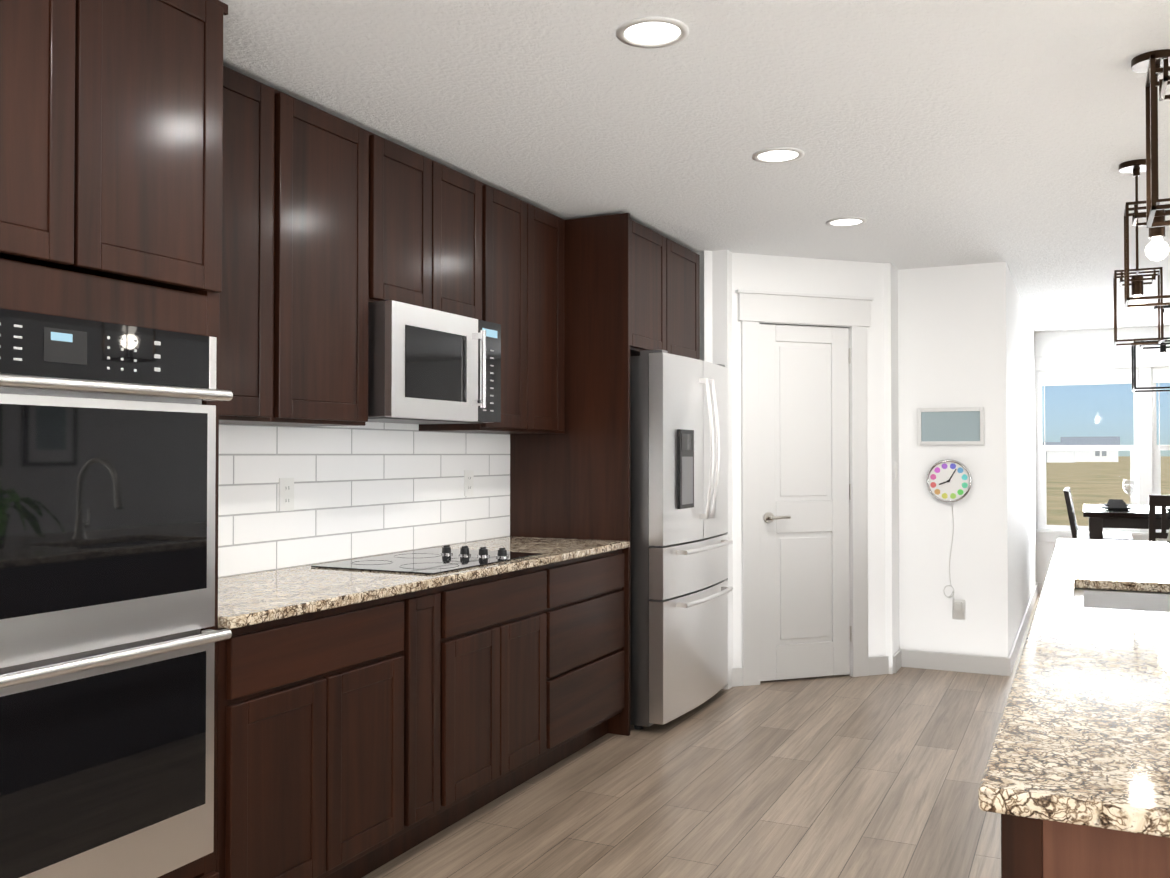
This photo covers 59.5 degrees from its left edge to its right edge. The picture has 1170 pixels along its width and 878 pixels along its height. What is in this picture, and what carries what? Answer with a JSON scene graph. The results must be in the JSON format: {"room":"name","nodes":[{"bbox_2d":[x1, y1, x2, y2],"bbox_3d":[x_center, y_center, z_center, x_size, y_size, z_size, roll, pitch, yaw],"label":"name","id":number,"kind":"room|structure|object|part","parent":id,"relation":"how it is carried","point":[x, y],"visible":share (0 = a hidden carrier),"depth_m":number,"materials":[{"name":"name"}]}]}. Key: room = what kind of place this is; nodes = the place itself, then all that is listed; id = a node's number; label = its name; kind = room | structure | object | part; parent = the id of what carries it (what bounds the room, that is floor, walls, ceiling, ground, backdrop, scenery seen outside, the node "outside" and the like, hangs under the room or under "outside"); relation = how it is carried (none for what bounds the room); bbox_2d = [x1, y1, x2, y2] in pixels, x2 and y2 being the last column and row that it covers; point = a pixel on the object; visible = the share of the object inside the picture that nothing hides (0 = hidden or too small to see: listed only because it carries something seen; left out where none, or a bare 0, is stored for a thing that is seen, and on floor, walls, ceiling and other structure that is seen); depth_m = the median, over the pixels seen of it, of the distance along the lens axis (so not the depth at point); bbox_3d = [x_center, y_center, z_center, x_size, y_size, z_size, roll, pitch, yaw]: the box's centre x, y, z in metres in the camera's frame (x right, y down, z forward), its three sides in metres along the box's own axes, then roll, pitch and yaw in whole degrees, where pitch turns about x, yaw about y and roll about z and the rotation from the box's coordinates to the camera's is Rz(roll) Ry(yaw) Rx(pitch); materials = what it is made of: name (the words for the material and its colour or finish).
{"room":"kitchen","nodes":[
{"label":"kitchen","id":0,"kind":"room"},
{"bbox_2d":[219,0,1169,332],"bbox_3d":[2.367,-1.125,2.963,6.950,0.060,13.760,0,-1,26],"label":"ceiling","id":1,"kind":"structure","parent":0,"point":[947,132],"depth_m":3.42,"materials":[{"name":"white paint"}]},
{"bbox_2d":[616,16,688,47],"bbox_3d":[0.182,-1.093,2.759,0.196,0.008,0.196,0,-1,26],"label":"recessed light","id":2,"kind":"object","parent":1,"relation":"in","point":[652,32],"visible":1,"depth_m":2.75,"materials":[{"name":"white paint"}]},
{"bbox_2d":[752,147,803,163],"bbox_3d":[0.734,-1.077,3.891,0.196,0.008,0.196,0,-1,26],"label":"recessed light","id":3,"kind":"object","parent":1,"relation":"in","point":[774,155],"visible":1,"depth_m":3.89,"materials":[{"name":"white paint"}]},
{"bbox_2d":[826,217,866,226],"bbox_3d":[1.277,-1.060,5.006,0.196,0.008,0.196,0,-1,26],"label":"recessed light","id":4,"kind":"object","parent":1,"relation":"in","point":[845,221],"visible":0.98,"depth_m":5.00,"materials":[{"name":"white paint"}]},
{"bbox_2d":[1113,159,1162,345],"bbox_3d":[2.159,-0.727,4.003,0.163,0.703,0.162,0,-1,26],"label":"pendant light","id":5,"kind":"object","parent":1,"relation":"hanging from","point":[1136,168],"visible":0.88,"depth_m":3.98,"materials":[{"name":"brown metal"}]},
{"bbox_3d":[2.159,-0.528,4.000,0.060,0.068,0.060,0,-1,26],"label":"bulb","id":6,"kind":"part","parent":5,"relation":"part of","materials":[{"name":"white glass"}]},
{"bbox_2d":[1124,49,1169,307],"bbox_3d":[1.638,-0.743,2.934,0.163,0.703,0.162,0,-1,26],"label":"pendant light","id":7,"kind":"object","parent":1,"relation":"hanging from","point":[1157,248],"visible":0.81,"depth_m":2.92,"materials":[{"name":"brown metal"}]},
{"bbox_3d":[1.638,-0.544,2.931,0.060,0.068,0.060,0,-1,26],"label":"bulb","id":8,"kind":"part","parent":7,"relation":"part of","materials":[{"name":"white glass"}]},
{"bbox_2d":[1131,305,1169,391],"bbox_3d":[4.441,-0.698,7.864,0.414,0.646,0.414,0,-1,26],"label":"dining chandelier","id":9,"kind":"object","parent":1,"relation":"hanging from","point":[1163,356],"visible":0.79,"depth_m":7.85,"materials":[{"name":"black metal"}]},
{"bbox_3d":[4.441,-0.631,7.863,0.060,0.068,0.060,0,-1,26],"label":"bulb","id":10,"kind":"part","parent":9,"relation":"part of","materials":[{"name":"white glass"}]},
{"bbox_2d":[1145,52,1169,227],"bbox_3d":[1.117,-0.759,1.864,0.163,0.703,0.162,0,-1,26],"label":"pendant light","id":11,"kind":"object","parent":1,"relation":"hanging from","point":[1151,84],"visible":1,"depth_m":1.85,"materials":[{"name":"brown metal"}]},
{"bbox_2d":[362,594,1039,877],"bbox_3d":[2.367,1.375,2.925,6.950,0.060,13.760,0,-1,26],"label":"floor","id":12,"kind":"structure","parent":0,"point":[848,776],"depth_m":3.88,"materials":[{"name":"brown wood"}]},
{"bbox_2d":[0,0,227,877],"bbox_3d":[-1.353,0.123,2.293,0.629,2.425,0.852,0,-1,26],"label":"tall cabinet","id":13,"kind":"object","parent":12,"relation":"on","point":[111,150],"visible":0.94,"depth_m":2.26,"materials":[{"name":"brown wood"}]},
{"bbox_2d":[0,308,232,877],"bbox_3d":[-1.299,0.372,2.257,0.658,1.246,0.760,0,-1,26],"label":"wall oven","id":14,"kind":"object","parent":13,"relation":"in","point":[107,519],"visible":1,"depth_m":2.20,"materials":[{"name":"silver metal"}]},
{"bbox_2d":[216,590,423,877],"bbox_3d":[-0.993,0.912,3.018,0.629,0.868,0.809,0,-1,26],"label":"base cabinet","id":15,"kind":"object","parent":12,"relation":"on","point":[360,740],"depth_m":2.85,"materials":[{"name":"brown wood"}]},
{"bbox_2d":[424,582,459,840],"bbox_3d":[-0.794,0.918,3.427,0.629,0.868,0.346,0,-1,26],"label":"base cabinet","id":16,"kind":"object","parent":12,"relation":"on","point":[441,603],"depth_m":3.40,"materials":[{"name":"brown wood"}]},
{"bbox_2d":[460,563,551,819],"bbox_3d":[-0.601,0.924,3.824,0.629,0.868,0.793,0,-1,26],"label":"base cabinet","id":17,"kind":"object","parent":12,"relation":"on","point":[506,618],"depth_m":3.75,"materials":[{"name":"brown wood"}]},
{"bbox_2d":[510,213,629,735],"bbox_3d":[-0.081,0.162,4.894,0.638,2.425,0.022,0,-1,26],"label":"panel","id":18,"kind":"object","parent":12,"relation":"on","point":[573,482],"visible":0.56,"depth_m":4.83,"materials":[{"name":"brown wood"}]},
{"bbox_2d":[552,549,623,765],"bbox_3d":[-0.274,0.934,4.495,0.629,0.868,0.842,0,-1,26],"label":"base cabinet","id":19,"kind":"object","parent":12,"relation":"on","point":[588,594],"depth_m":4.37,"materials":[{"name":"brown wood"}]},
{"bbox_2d":[218,536,629,628],"bbox_3d":[-0.622,0.472,3.767,0.649,0.030,2.468,0,-1,26],"label":"countertop","id":20,"kind":"structure","parent":19,"relation":"on","point":[248,599],"depth_m":3.25,"materials":[{"name":"stone"}]},
{"bbox_2d":[311,545,541,574],"bbox_3d":[-0.572,0.437,3.860,0.520,0.041,0.760,0,-1,26],"label":"cooktop","id":21,"kind":"object","parent":20,"relation":"in","point":[464,557],"visible":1,"depth_m":3.81,"materials":[{"name":"black glass"}]},
{"bbox_2d":[352,560,392,564],"bbox_3d":[-0.777,0.451,3.737,0.150,0.002,0.150,0,-1,23],"label":"ring","id":22,"kind":"object","parent":21,"relation":"on","point":[367,560],"depth_m":3.73,"materials":[{"name":"grey"}]},
{"bbox_2d":[394,553,438,557],"bbox_3d":[-0.653,0.454,3.989,0.180,0.002,0.180,0,-1,23],"label":"ring","id":23,"kind":"object","parent":21,"relation":"on","point":[412,553],"depth_m":4.07,"materials":[{"name":"grey"}]},
{"bbox_2d":[630,350,732,729],"bbox_3d":[0.274,0.486,5.327,0.872,1.790,0.960,0,-1,26],"label":"fridge","id":24,"kind":"object","parent":12,"relation":"on","point":[680,542],"visible":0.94,"depth_m":4.87,"materials":[{"name":"silver metal"}]},
{"bbox_2d":[1001,814,1169,877],"bbox_3d":[1.685,0.910,2.901,0.667,0.869,3.994,0,-1,26],"label":"kitchen island","id":25,"kind":"object","parent":12,"relation":"on","point":[1035,848],"depth_m":1.23,"materials":[{"name":"brown wood"}]},
{"bbox_2d":[978,538,1169,837],"bbox_3d":[1.829,0.459,2.840,1.030,0.030,4.070,0,-1,26],"label":"island countertop","id":26,"kind":"structure","parent":25,"relation":"on","point":[1082,736],"depth_m":1.63,"materials":[{"name":"stone"}]},
{"bbox_2d":[1074,588,1169,612],"bbox_3d":[1.638,0.582,2.892,0.520,0.212,0.720,0,-1,26],"label":"sink","id":27,"kind":"object","parent":26,"relation":"in","point":[1125,600],"visible":0.08,"depth_m":3.20,"materials":[{"name":"silver metal"}]},
{"bbox_2d":[1167,529,1169,542],"bbox_3d":[1.796,0.250,2.842,0.319,0.386,0.101,0,-1,26],"label":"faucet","id":28,"kind":"object","parent":26,"relation":"on","point":[1168,539],"visible":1,"depth_m":2.88,"materials":[{"name":"silver metal"}]},
{"bbox_2d":[1065,487,1131,535],"bbox_3d":[4.185,0.916,8.354,0.480,1.020,0.420,0,-1,26],"label":"dining chair","id":29,"kind":"object","parent":12,"relation":"on","point":[1110,533],"visible":0.06,"depth_m":8.39,"materials":[{"name":"black"}]},
{"bbox_2d":[1083,504,1169,539],"bbox_3d":[4.483,0.981,7.902,1.140,0.875,1.250,0,-1,26],"label":"dining table","id":30,"kind":"object","parent":12,"relation":"on","point":[1100,518],"visible":0.58,"depth_m":7.57,"materials":[{"name":"black"}]},
{"bbox_2d":[1099,500,1135,509],"bbox_3d":[4.101,0.513,7.878,0.250,0.059,0.247,0,-1,26],"label":"place setting","id":31,"kind":"object","parent":30,"relation":"on","point":[1116,504],"depth_m":7.86,"materials":[{"name":"black"}]},
{"bbox_2d":[1123,480,1135,505],"bbox_3d":[4.295,0.433,8.074,0.094,0.225,0.093,0,-1,26],"label":"wine glass","id":32,"kind":"object","parent":30,"relation":"on","point":[1127,483],"visible":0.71,"depth_m":8.07,"materials":[{"name":"clear glass"}]},
{"bbox_2d":[1149,495,1169,540],"bbox_3d":[4.184,0.898,7.176,0.420,1.020,0.480,0,-1,26],"label":"dining chair","id":33,"kind":"object","parent":12,"relation":"on","point":[1161,501],"visible":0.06,"depth_m":7.05,"materials":[{"name":"black wood"}]},
{"bbox_2d":[696,250,732,688],"bbox_3d":[0.472,0.169,5.893,0.760,2.440,0.100,0,-1,26],"label":"wall","id":34,"kind":"structure","parent":0,"point":[722,307],"depth_m":5.72,"materials":[{"name":"white paint"}]},
{"bbox_2d":[700,250,893,667],"bbox_3d":[1.234,0.170,5.952,1.237,2.440,0.100,0,-1,-19],"label":"wall","id":35,"kind":"structure","parent":0,"point":[759,272],"depth_m":5.98,"materials":[{"name":"white paint"}]},
{"bbox_2d":[735,289,873,685],"bbox_3d":[1.259,0.276,5.941,0.892,2.228,0.134,0,-1,-19],"label":"door frame","id":36,"kind":"structure","parent":35,"relation":"attached to","point":[755,307],"depth_m":5.88,"materials":[{"name":"white paint"}]},
{"bbox_2d":[759,324,851,680],"bbox_3d":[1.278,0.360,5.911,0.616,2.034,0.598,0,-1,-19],"label":"pantry door","id":37,"kind":"structure","parent":35,"relation":"in","point":[804,548],"depth_m":5.92,"materials":[{"name":"white paint"}]},
{"bbox_3d":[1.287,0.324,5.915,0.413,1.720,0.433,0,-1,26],"label":"pantry door handle","id":38,"kind":"part","parent":37,"relation":"part of","materials":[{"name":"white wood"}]},
{"bbox_2d":[732,655,894,686],"bbox_3d":[1.269,1.337,5.887,1.211,0.105,0.013,0,-1,-19],"label":"baseboard","id":39,"kind":"structure","parent":35,"relation":"attached to","point":[878,665],"depth_m":6.03,"materials":[{"name":"white paint"}]},
{"bbox_2d":[884,263,899,673],"bbox_3d":[1.851,0.174,6.254,0.100,2.440,0.360,0,-1,26],"label":"wall","id":40,"kind":"structure","parent":0,"point":[891,436],"depth_m":6.09,"materials":[{"name":"white paint"}]},
{"bbox_2d":[895,462,897,480],"bbox_3d":[1.885,0.196,6.198,0.008,0.115,0.070,0,-1,26],"label":"switch plate","id":41,"kind":"object","parent":40,"relation":"attached to","point":[896,471],"visible":1,"depth_m":6.19,"materials":[{"name":"white plastic"}]},
{"bbox_2d":[898,262,1008,657],"bbox_3d":[2.231,0.174,6.213,0.618,2.440,0.100,0,-1,26],"label":"wall","id":42,"kind":"structure","parent":0,"point":[952,336],"depth_m":6.16,"materials":[{"name":"white paint"}]},
{"bbox_2d":[926,459,971,502],"bbox_3d":[2.188,0.253,6.155,0.260,0.260,0.039,0,-1,26],"label":"clock","id":43,"kind":"object","parent":42,"relation":"attached to","point":[948,481],"visible":1,"depth_m":6.15,"materials":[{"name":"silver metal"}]},
{"bbox_2d":[943,503,954,605],"bbox_3d":[2.189,0.690,6.157,0.066,0.624,0.020,0,-1,26],"label":"cord","id":44,"kind":"object","parent":43,"relation":"hanging from","point":[949,563],"visible":1,"depth_m":6.16,"materials":[{"name":"white plastic"}]},
{"bbox_2d":[917,407,983,444],"bbox_3d":[2.200,-0.075,6.163,0.379,0.223,0.023,0,-1,26],"label":"picture frame","id":45,"kind":"object","parent":42,"relation":"attached to","point":[950,426],"visible":0.98,"depth_m":6.16,"materials":[{"name":"white paint"}]},
{"bbox_2d":[952,600,964,619],"bbox_3d":[2.233,1.022,6.122,0.072,0.116,0.040,0,-1,26],"label":"outlet","id":46,"kind":"object","parent":42,"relation":"attached to","point":[958,610],"visible":1,"depth_m":6.13,"materials":[{"name":"white plastic"}]},
{"bbox_2d":[1007,266,1035,654],"bbox_3d":[3.329,0.198,7.875,0.100,2.440,3.850,0,-1,26],"label":"wall","id":47,"kind":"structure","parent":0,"point":[1021,454],"depth_m":7.30,"materials":[{"name":"white paint"}]},
{"bbox_2d":[894,582,1037,675],"bbox_3d":[3.032,1.365,7.825,0.631,0.105,4.170,0,-1,26],"label":"baseboard","id":48,"kind":"structure","parent":47,"relation":"attached to","point":[1001,666],"depth_m":6.16,"materials":[{"name":"white paint"}]},
{"bbox_2d":[1035,326,1169,582],"bbox_3d":[6.316,0.209,8.617,4.820,2.440,0.100,0,-1,26],"label":"wall","id":49,"kind":"structure","parent":0,"point":[1084,342],"depth_m":9.43,"materials":[{"name":"white paint"}]},
{"bbox_2d":[1038,582,1042,593],"bbox_3d":[6.297,1.376,8.546,4.607,0.105,0.013,0,-1,26],"label":"baseboard","id":50,"kind":"structure","parent":49,"relation":"attached to","point":[1040,584],"depth_m":9.54,"materials":[{"name":"white paint"}]},
{"bbox_2d":[1035,351,1169,541],"bbox_3d":[5.033,0.088,9.194,2.000,1.730,0.130,0,-1,26],"label":"window","id":51,"kind":"structure","parent":49,"relation":"in","point":[1146,362],"depth_m":9.26,"materials":[{"name":"white paint"}]},
{"bbox_2d":[1038,368,1136,450],"bbox_3d":[4.618,-0.263,9.415,0.815,0.748,0.044,0,-1,26],"label":"window blind","id":52,"kind":"object","parent":51,"relation":"attached to","point":[1086,377],"visible":0.88,"depth_m":9.41,"materials":[{"name":"white"}]},
{"bbox_2d":[1152,367,1169,450],"bbox_3d":[5.459,-0.269,9.006,0.815,0.748,0.044,0,-1,26],"label":"window blind","id":53,"kind":"object","parent":51,"relation":"attached to","point":[1161,375],"visible":0.85,"depth_m":9.14,"materials":[{"name":"white"}]},
{"bbox_3d":[-0.712,0.148,4.444,0.100,2.440,13.760,0,-1,26],"label":"wall","id":54,"kind":"structure","parent":0,"visible":0},
{"bbox_2d":[219,66,273,422],"bbox_3d":[-1.196,-0.567,2.967,0.329,1.025,0.498,0,-1,26],"label":"upper cabinet","id":55,"kind":"object","parent":54,"relation":"attached to","point":[246,337],"visible":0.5,"depth_m":3.01,"materials":[{"name":"brown wood"}]},
{"bbox_2d":[219,88,368,426],"bbox_3d":[-0.986,-0.561,3.398,0.329,1.025,0.459,0,-1,26],"label":"upper cabinet","id":56,"kind":"object","parent":54,"relation":"attached to","point":[320,267],"visible":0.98,"depth_m":3.30,"materials":[{"name":"brown wood"}]},
{"bbox_3d":[-0.848,-0.562,3.330,0.020,0.999,0.434,0,-1,26],"label":"door","id":57,"kind":"part","parent":56,"relation":"part of","materials":[{"name":"brown wood"}]},
{"bbox_2d":[218,422,509,577],"bbox_3d":[-0.911,-0.006,3.915,0.008,0.930,2.468,0,-1,26],"label":"tile backsplash","id":58,"kind":"structure","parent":54,"relation":"attached to","point":[372,488],"depth_m":3.93,"materials":[{"name":"white tile"}]},
{"bbox_2d":[279,478,293,510],"bbox_3d":[-1.051,0.195,3.607,0.007,0.116,0.072,0,-1,26],"label":"outlet","id":59,"kind":"object","parent":58,"relation":"attached to","point":[286,494],"visible":1,"depth_m":3.60,"materials":[{"name":"white plastic"}]},
{"bbox_2d":[464,470,473,495],"bbox_3d":[-0.530,0.201,4.677,0.007,0.116,0.072,0,-1,26],"label":"outlet","id":60,"kind":"object","parent":58,"relation":"attached to","point":[468,482],"visible":1,"depth_m":4.67,"materials":[{"name":"white plastic"}]},
{"bbox_2d":[366,130,481,319],"bbox_3d":[-0.724,-0.768,3.940,0.329,0.595,0.739,0,-1,26],"label":"upper cabinet","id":61,"kind":"object","parent":54,"relation":"attached to","point":[425,232],"visible":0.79,"depth_m":3.81,"materials":[{"name":"brown wood"}]},
{"bbox_2d":[368,300,500,423],"bbox_3d":[-0.661,-0.268,3.902,0.469,0.402,0.728,0,-1,26],"label":"over-the-range microwave","id":62,"kind":"object","parent":61,"relation":"attached to","point":[428,366],"visible":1,"depth_m":3.71,"materials":[{"name":"silver metal"}]},
{"bbox_2d":[419,182,564,433],"bbox_3d":[-0.393,-0.542,4.615,0.329,1.025,0.768,0,-1,26],"label":"upper cabinet","id":63,"kind":"object","parent":54,"relation":"attached to","point":[523,273],"visible":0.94,"depth_m":4.51,"materials":[{"name":"brown wood"}]},
{"bbox_3d":[-0.263,-0.544,4.529,0.020,0.999,0.702,0,-1,26],"label":"door","id":64,"kind":"part","parent":63,"relation":"part of","materials":[{"name":"brown wood"}]},
{"bbox_2d":[630,219,699,359],"bbox_3d":[0.141,-0.731,5.383,0.619,0.625,1.027,0,-1,26],"label":"upper cabinet","id":65,"kind":"object","parent":54,"relation":"attached to","point":[664,293],"visible":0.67,"depth_m":5.20,"materials":[{"name":"brown wood"}]},
{"label":"outside","id":66,"kind":"structure","parent":0,"visible":0},
{"bbox_2d":[1046,456,1169,525],"bbox_3d":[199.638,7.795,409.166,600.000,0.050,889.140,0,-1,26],"label":"ground","id":67,"kind":"structure","parent":66,"point":[1086,475],"depth_m":57.47,"materials":[{"name":"beige plant"}]},
{"bbox_2d":[1043,442,1075,462],"bbox_3d":[95.017,2.757,212.767,12.800,4.200,6.800,0,-1,26],"label":"shed","id":68,"kind":"object","parent":67,"relation":"on","point":[1063,456],"depth_m":208.85,"materials":[{"name":"white"}]},
{"bbox_2d":[1060,436,1119,461],"bbox_3d":[112.306,2.279,227.711,11.800,5.600,8.800,0,-1,26],"label":"building","id":69,"kind":"structure","parent":67,"relation":"on","point":[1098,455],"depth_m":224.47,"materials":[{"name":"white"}]}
]}

